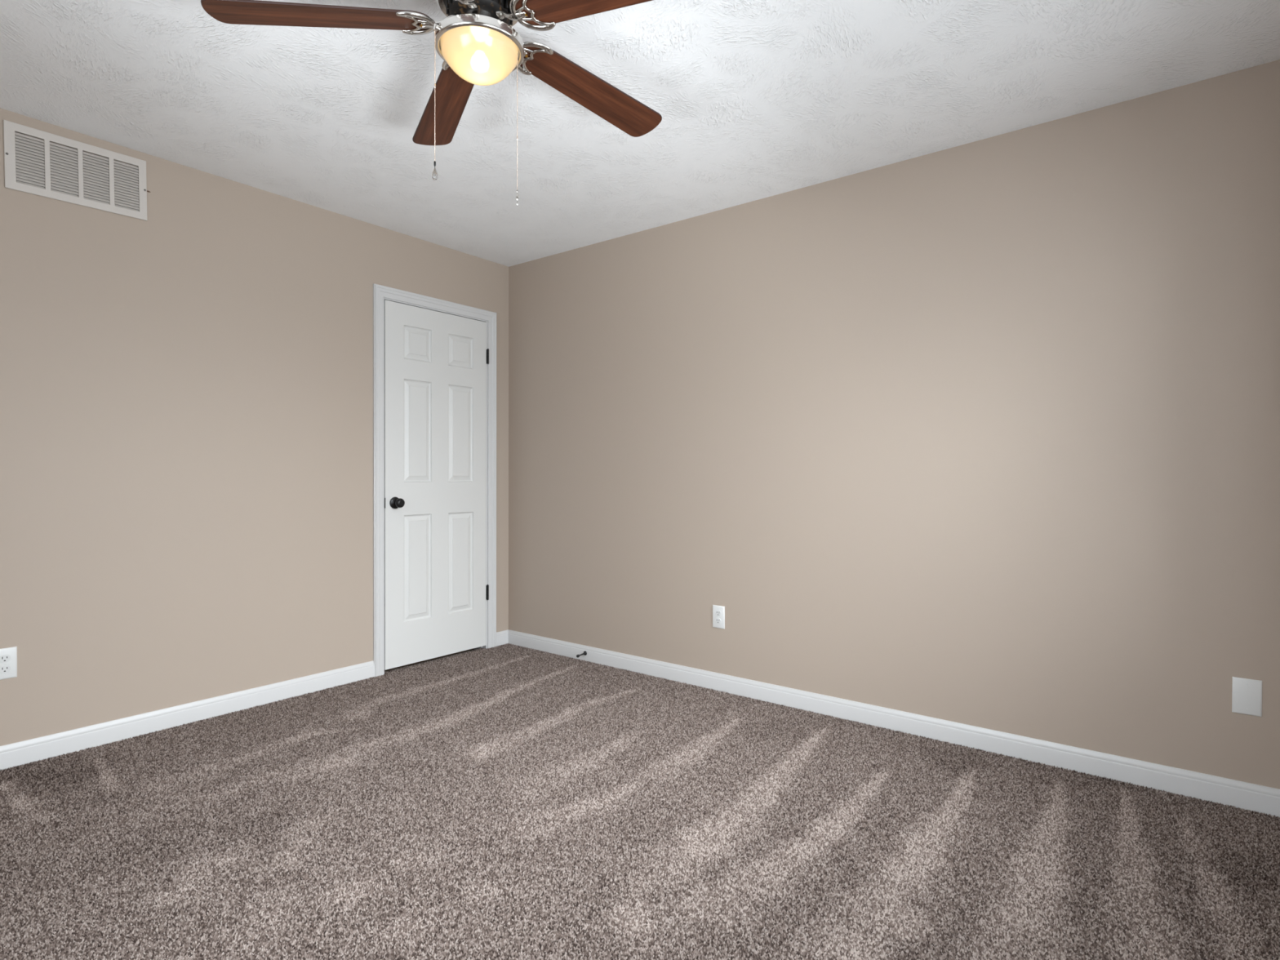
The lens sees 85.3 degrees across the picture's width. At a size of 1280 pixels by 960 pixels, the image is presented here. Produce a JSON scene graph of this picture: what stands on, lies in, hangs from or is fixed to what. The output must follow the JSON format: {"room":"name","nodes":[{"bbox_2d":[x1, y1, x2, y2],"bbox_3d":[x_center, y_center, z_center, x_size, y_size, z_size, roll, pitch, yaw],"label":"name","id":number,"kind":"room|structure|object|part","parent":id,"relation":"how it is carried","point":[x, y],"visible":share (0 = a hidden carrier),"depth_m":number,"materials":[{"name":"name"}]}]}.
{"room":"empty bedroom","nodes":[
{"label":"empty bedroom","id":0,"kind":"room"},
{"bbox_2d":[0,107,508,746],"bbox_3d":[-2.042,-0.129,3.079,0.120,2.490,3.960,1,1,38],"label":"wall","id":1,"kind":"structure","parent":0,"point":[186,389],"depth_m":3.04,"materials":[{"name":"beige paint"}]},
{"bbox_2d":[0,646,17,679],"bbox_3d":[-2.358,0.682,2.576,0.007,0.114,0.070,1,1,38],"label":"wall outlet","id":2,"kind":"object","parent":1,"relation":"attached to","point":[8,656],"visible":1,"depth_m":2.58,"materials":[{"name":"white plastic"}]},
{"bbox_2d":[0,664,10,673],"bbox_3d":[-2.357,0.702,2.575,0.003,0.028,0.034,1,1,38],"label":"receptacle","id":3,"kind":"object","parent":2,"relation":"attached to","point":[4,668],"depth_m":2.58,"materials":[{"name":"white plastic"}]},
{"bbox_2d":[0,653,10,662],"bbox_3d":[-2.357,0.662,2.575,0.003,0.028,0.034,1,1,38],"label":"receptacle","id":4,"kind":"object","parent":2,"relation":"attached to","point":[4,658],"depth_m":2.58,"materials":[{"name":"white plastic"}]},
{"bbox_2d":[15,143,130,208],"bbox_3d":[-2.369,-1.212,2.866,0.150,0.240,0.443,1,1,38],"label":"duct","id":5,"kind":"object","parent":1,"relation":"attached to","point":[15,144],"depth_m":2.81,"materials":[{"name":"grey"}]},
{"bbox_2d":[3,120,146,220],"bbox_3d":[-2.212,-1.211,2.742,0.011,0.248,0.448,1,1,38],"label":"air vent","id":6,"kind":"object","parent":1,"relation":"in","point":[11,181],"visible":1,"depth_m":2.72,"materials":[{"name":"white metal"}]},
{"bbox_2d":[0,660,374,770],"bbox_3d":[-2.288,1.052,2.668,0.013,0.133,2.759,1,1,38],"label":"baseboard","id":7,"kind":"structure","parent":1,"relation":"attached to","point":[28,751],"depth_m":2.99,"materials":[{"name":"white paint"}]},
{"bbox_2d":[373,283,496,676],"bbox_3d":[-1.223,0.020,4.120,0.140,2.160,0.850,1,1,38],"label":"door frame","id":8,"kind":"structure","parent":1,"relation":"attached to","point":[380,292],"depth_m":3.81,"materials":[{"name":"white paint"}]},
{"bbox_2d":[384,299,488,670],"bbox_3d":[-1.168,0.028,4.082,0.099,2.031,0.722,1,1,38],"label":"door","id":9,"kind":"structure","parent":1,"relation":"in","point":[436,590],"depth_m":4.05,"materials":[{"name":"white paint"}]},
{"bbox_3d":[-1.331,0.127,3.834,0.051,0.053,0.053,1,1,38],"label":"knob","id":10,"kind":"part","parent":9,"relation":"part of","materials":[{"name":"black metal"}]},
{"bbox_2d":[496,629,509,645],"bbox_3d":[-0.887,1.041,4.473,0.013,0.133,0.112,1,1,38],"label":"baseboard","id":11,"kind":"structure","parent":1,"relation":"attached to","point":[502,637],"depth_m":4.46,"materials":[{"name":"white paint"}]},
{"bbox_2d":[384,648,474,671],"bbox_3d":[-0.703,1.178,2.047,4.520,0.100,3.960,1,1,38],"label":"floor","id":12,"kind":"structure","parent":0,"point":[473,649],"depth_m":4.27,"materials":[{"name":"brown carpet"}]},
{"bbox_2d":[0,643,1279,959],"bbox_3d":[-0.517,1.081,1.903,3.812,0.010,3.720,1,1,38],"label":"carpet","id":13,"kind":"object","parent":12,"relation":"on","point":[504,802],"visible":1,"depth_m":2.08,"materials":[{"name":"carpet"}]},
{"bbox_2d":[0,0,1279,266],"bbox_3d":[-0.696,-1.412,2.026,4.520,0.100,3.960,1,1,38],"label":"ceiling","id":14,"kind":"structure","parent":0,"point":[754,100],"depth_m":2.43,"materials":[{"name":"white paint"}]},
{"bbox_2d":[200,0,662,205],"bbox_3d":[-0.386,-1.041,1.844,1.265,0.637,1.251,1,1,38],"label":"ceiling fan","id":15,"kind":"object","parent":14,"relation":"hanging from","point":[477,42],"visible":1,"depth_m":1.79,"materials":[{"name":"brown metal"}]},
{"bbox_3d":[-0.809,-1.177,1.762,0.540,0.006,0.133,-3,12,-10],"label":"fan blade","id":16,"kind":"part","parent":15,"relation":"part of","materials":[{"name":"brown wood"}]},
{"bbox_3d":[-0.517,-0.971,1.751,0.004,0.339,0.004,1,1,38],"label":"pull chain","id":17,"kind":"part","parent":15,"relation":"part of","materials":[{"name":"beige"}]},
{"bbox_2d":[432,23,439,31],"bbox_3d":[-0.512,-1.141,1.754,0.024,0.016,0.015,0,1,-40],"label":"switch","id":18,"kind":"object","parent":15,"relation":"attached to","point":[436,27],"depth_m":1.75,"materials":[{"name":"silver metal"}]},
{"bbox_3d":[-0.605,-1.180,2.177,0.133,0.006,0.540,-12,3,-28],"label":"fan blade","id":19,"kind":"part","parent":15,"relation":"part of","materials":[{"name":"brown wood"}]},
{"bbox_3d":[-0.510,-1.198,1.812,0.065,0.032,0.028,-3,12,-10],"label":"blade arm","id":20,"kind":"part","parent":15,"relation":"part of","materials":[{"name":"silver metal"}]},
{"bbox_3d":[-0.433,-1.197,1.739,0.028,0.032,0.065,11,5,7],"label":"blade arm","id":21,"kind":"part","parent":15,"relation":"part of","materials":[{"name":"silver metal"}]},
{"bbox_3d":[-0.422,-1.099,1.829,0.201,0.082,0.201,1,1,38],"label":"lamp shade","id":22,"kind":"part","parent":15,"relation":"part of","materials":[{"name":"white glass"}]},
{"bbox_3d":[-0.340,-1.197,1.789,0.065,0.032,0.028,4,-8,26],"label":"blade arm","id":23,"kind":"part","parent":15,"relation":"part of","materials":[{"name":"silver metal"}]},
{"bbox_3d":[-0.323,-0.942,1.826,0.003,0.361,0.003,1,1,38],"label":"pull chain","id":24,"kind":"part","parent":15,"relation":"part of","materials":[{"name":"beige"}]},
{"bbox_3d":[-0.069,-1.174,1.655,0.540,0.006,0.133,4,-8,26],"label":"fan blade","id":25,"kind":"part","parent":15,"relation":"part of","materials":[{"name":"brown wood"}]},
{"bbox_3d":[-0.147,-1.178,2.110,0.133,0.006,0.540,-14,-13,43],"label":"fan blade","id":26,"kind":"part","parent":15,"relation":"part of","materials":[{"name":"brown wood"}]},
{"bbox_2d":[508,59,1279,789],"bbox_3d":[0.723,-0.124,3.363,3.900,2.490,0.120,1,1,38],"label":"wall","id":27,"kind":"structure","parent":0,"point":[985,433],"depth_m":2.85,"materials":[{"name":"beige paint"}]},
{"bbox_2d":[576,650,586,657],"bbox_3d":[-0.344,1.020,4.061,0.025,0.025,0.074,1,1,38],"label":"door stop","id":28,"kind":"object","parent":27,"relation":"attached to","point":[584,653],"visible":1,"depth_m":4.07,"materials":[{"name":"black metal"}]},
{"bbox_2d":[712,604,724,629],"bbox_3d":[0.400,0.698,3.538,0.070,0.114,0.007,1,1,38],"label":"wall outlet","id":29,"kind":"object","parent":27,"relation":"attached to","point":[718,611],"visible":1,"depth_m":3.53,"materials":[{"name":"white plastic"}]},
{"bbox_2d":[715,617,720,623],"bbox_3d":[0.398,0.718,3.537,0.034,0.028,0.003,1,1,38],"label":"receptacle","id":30,"kind":"object","parent":29,"relation":"attached to","point":[717,620],"depth_m":3.54,"materials":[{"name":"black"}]},
{"bbox_2d":[715,609,720,616],"bbox_3d":[0.399,0.678,3.537,0.034,0.028,0.003,1,1,38],"label":"receptacle","id":31,"kind":"object","parent":29,"relation":"attached to","point":[717,612],"depth_m":3.54,"materials":[{"name":"white plastic"}]},
{"bbox_2d":[507,630,1279,817],"bbox_3d":[0.637,1.054,3.353,3.767,0.133,0.013,1,1,38],"label":"baseboard","id":32,"kind":"structure","parent":27,"relation":"attached to","point":[1259,798],"depth_m":2.83,"materials":[{"name":"white paint"}]},
{"bbox_2d":[1231,676,1262,716],"bbox_3d":[2.005,0.716,2.293,0.074,0.118,0.007,1,1,38],"label":"blank wall plate","id":33,"kind":"object","parent":27,"relation":"attached to","point":[1246,694],"visible":1,"depth_m":2.29,"materials":[{"name":"white plastic"}]}
]}

